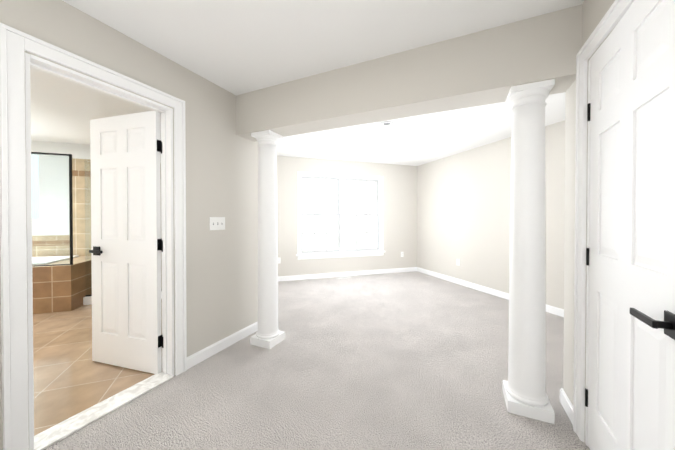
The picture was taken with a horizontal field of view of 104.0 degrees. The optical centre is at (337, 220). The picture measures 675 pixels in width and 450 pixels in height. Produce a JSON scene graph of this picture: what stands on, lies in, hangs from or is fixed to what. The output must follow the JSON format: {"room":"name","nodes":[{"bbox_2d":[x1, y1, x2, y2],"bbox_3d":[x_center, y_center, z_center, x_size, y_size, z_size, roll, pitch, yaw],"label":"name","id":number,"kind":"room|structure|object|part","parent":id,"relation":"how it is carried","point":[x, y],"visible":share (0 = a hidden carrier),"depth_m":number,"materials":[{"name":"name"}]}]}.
{"room":"empty bedroom","nodes":[
{"label":"empty bedroom","id":0,"kind":"room"},
{"bbox_2d":[30,0,583,165],"bbox_3d":[-0.687,-1.282,4.295,13.000,0.100,9.700,0,1,25],"label":"ceiling","id":1,"kind":"structure","parent":0,"point":[237,47],"depth_m":1.88,"materials":[{"name":"white paint"}]},
{"bbox_2d":[380,121,392,125],"bbox_3d":[0.615,-1.218,3.303,0.156,0.009,0.156,0,1,25],"label":"recessed light","id":2,"kind":"object","parent":1,"relation":"in","point":[385,123],"visible":1,"depth_m":3.31,"materials":[{"name":"silver metal"}]},
{"bbox_2d":[0,0,617,449],"bbox_3d":[-1.886,-0.028,3.910,10.762,2.400,7.310,0,1,25],"label":"wall","id":3,"kind":"structure","parent":0,"point":[444,214],"depth_m":2.74,"materials":[{"name":"grey paint"}]},
{"bbox_2d":[0,23,186,449],"bbox_3d":[-1.463,0.129,1.696,0.170,2.125,0.920,0,1,25],"label":"door frame","id":4,"kind":"structure","parent":3,"relation":"attached to","point":[16,257],"depth_m":1.33,"materials":[{"name":"white wood"}]},
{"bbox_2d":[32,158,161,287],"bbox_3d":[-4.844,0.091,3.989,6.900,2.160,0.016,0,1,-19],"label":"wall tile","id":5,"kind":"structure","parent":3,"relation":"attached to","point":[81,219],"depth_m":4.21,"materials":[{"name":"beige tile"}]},
{"bbox_2d":[34,372,172,449],"bbox_3d":[-1.461,1.184,1.704,0.155,0.014,0.714,0,1,25],"label":"sill","id":6,"kind":"structure","parent":3,"relation":"attached to","point":[49,437],"depth_m":1.62,"materials":[{"name":"stone"}]},
{"bbox_2d":[89,111,163,373],"bbox_3d":[-1.696,0.168,2.118,0.742,2.015,0.139,0,1,16],"label":"bathroom door","id":7,"kind":"structure","parent":3,"relation":"in","point":[126,250],"depth_m":2.10,"materials":[{"name":"painted wood"},{"name":"black metal"}]},
{"bbox_3d":[-1.955,0.250,2.148,0.161,0.072,0.052,0,1,16],"label":"handle","id":8,"kind":"part","parent":7,"relation":"part of","materials":[{"name":"black metal"}]},
{"bbox_2d":[210,217,224,229],"bbox_3d":[-1.075,0.025,2.369,0.014,0.115,0.163,0,1,25],"label":"switch plate","id":9,"kind":"object","parent":3,"relation":"attached to","point":[217,223],"visible":1,"depth_m":2.37,"materials":[{"name":"white plastic"}]},
{"bbox_2d":[296,171,384,259],"bbox_3d":[0.097,-0.103,5.484,1.929,1.717,0.168,0,1,-19],"label":"windows","id":10,"kind":"structure","parent":3,"relation":"in","point":[342,251],"depth_m":5.45,"materials":[{"name":"white"}]},
{"bbox_2d":[187,267,572,424],"bbox_3d":[0.471,1.134,2.794,5.195,0.095,7.019,0,1,25],"label":"baseboard","id":11,"kind":"structure","parent":3,"relation":"attached to","point":[196,358],"depth_m":3.40,"materials":[{"name":"white"}]},
{"bbox_2d":[573,0,633,445],"bbox_3d":[1.203,0.135,1.022,0.146,2.125,0.970,0,1,25],"label":"door frame","id":12,"kind":"structure","parent":3,"relation":"attached to","point":[612,17],"depth_m":1.42,"materials":[{"name":"white wood"}]},
{"bbox_2d":[585,0,674,449],"bbox_3d":[1.138,0.177,1.058,0.087,2.015,0.766,0,1,28],"label":"door","id":13,"kind":"structure","parent":3,"relation":"in","point":[631,362],"depth_m":1.00,"materials":[{"name":"white wood"}]},
{"bbox_3d":[1.331,0.185,1.382,0.040,1.595,0.013,0,1,28],"label":"right door hinges","id":14,"kind":"part","parent":13,"relation":"part of","materials":[{"name":"black metal"}]},
{"bbox_3d":[0.996,0.312,0.830,0.052,0.072,0.161,0,1,28],"label":"handle","id":15,"kind":"part","parent":13,"relation":"part of","materials":[{"name":"black metal"}]},
{"bbox_2d":[236,4,581,141],"bbox_3d":[0.242,-1.023,2.132,2.593,0.380,0.250,0,1,25],"label":"header beam","id":16,"kind":"structure","parent":0,"point":[489,66],"depth_m":1.84,"materials":[{"name":"grey paint"}]},
{"bbox_3d":[-0.687,1.230,4.317,13.000,0.116,9.700,0,1,25],"label":"floor","id":17,"kind":"structure","parent":0,"visible":0},
{"bbox_2d":[33,288,161,435],"bbox_3d":[-3.980,1.173,4.009,6.490,0.004,5.559,0,1,25],"label":"bathroom tile floor","id":18,"kind":"structure","parent":17,"relation":"on","point":[71,378],"depth_m":2.06,"materials":[{"name":"beige tile"}]},
{"bbox_2d":[32,255,91,314],"bbox_3d":[-4.701,0.863,3.520,2.300,0.625,0.983,0,1,-19],"label":"tub deck","id":19,"kind":"object","parent":18,"relation":"on","point":[60,288],"depth_m":3.40,"materials":[{"name":"tile"}]},
{"bbox_2d":[31,152,72,266],"bbox_3d":[-3.798,-0.143,3.332,0.698,1.440,0.026,0,1,-19],"label":"glass","id":20,"kind":"object","parent":19,"relation":"on","point":[70,206],"visible":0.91,"depth_m":3.41,"materials":[{"name":"clear glass"}]},
{"bbox_3d":[-4.739,0.562,3.554,1.650,0.025,0.716,0,1,-19],"label":"tub rim","id":21,"kind":"part","parent":19,"relation":"part of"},
{"bbox_2d":[83,291,161,304],"bbox_3d":[-2.790,1.116,3.960,1.598,0.110,0.100,0,1,-19],"label":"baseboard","id":22,"kind":"structure","parent":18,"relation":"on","point":[87,300],"depth_m":3.68,"materials":[{"name":"white"}]},
{"bbox_2d":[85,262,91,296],"bbox_3d":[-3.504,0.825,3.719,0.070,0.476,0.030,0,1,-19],"label":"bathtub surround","id":23,"kind":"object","parent":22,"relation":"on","point":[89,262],"depth_m":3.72,"materials":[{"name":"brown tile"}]},
{"bbox_2d":[44,271,589,449],"bbox_3d":[0.476,1.183,2.804,5.339,0.004,7.141,0,1,25],"label":"floor carpet","id":24,"kind":"object","parent":17,"relation":"on","point":[415,360],"visible":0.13,"depth_m":1.90,"materials":[{"name":"grey carpet"}]},
{"bbox_2d":[250,130,284,348],"bbox_3d":[-0.679,0.174,2.572,0.232,2.020,0.232,0,1,25],"label":"column","id":25,"kind":"structure","parent":24,"relation":"on","point":[269,334],"depth_m":2.49,"materials":[{"name":"white wood"}]},
{"bbox_2d":[502,79,554,423],"bbox_3d":[1.215,0.181,1.690,0.232,2.020,0.232,0,1,25],"label":"column","id":26,"kind":"structure","parent":24,"relation":"on","point":[524,392],"depth_m":1.61,"materials":[{"name":"white"}]},
{"label":"outside","id":27,"kind":"structure","parent":0,"visible":0},
{"bbox_2d":[302,178,376,250],"bbox_3d":[0.030,-0.124,5.683,2.360,2.160,0.010,0,1,-19],"label":"window panes","id":28,"kind":"structure","parent":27,"point":[320,208],"depth_m":5.65,"materials":[{"name":"glass"}]}
]}

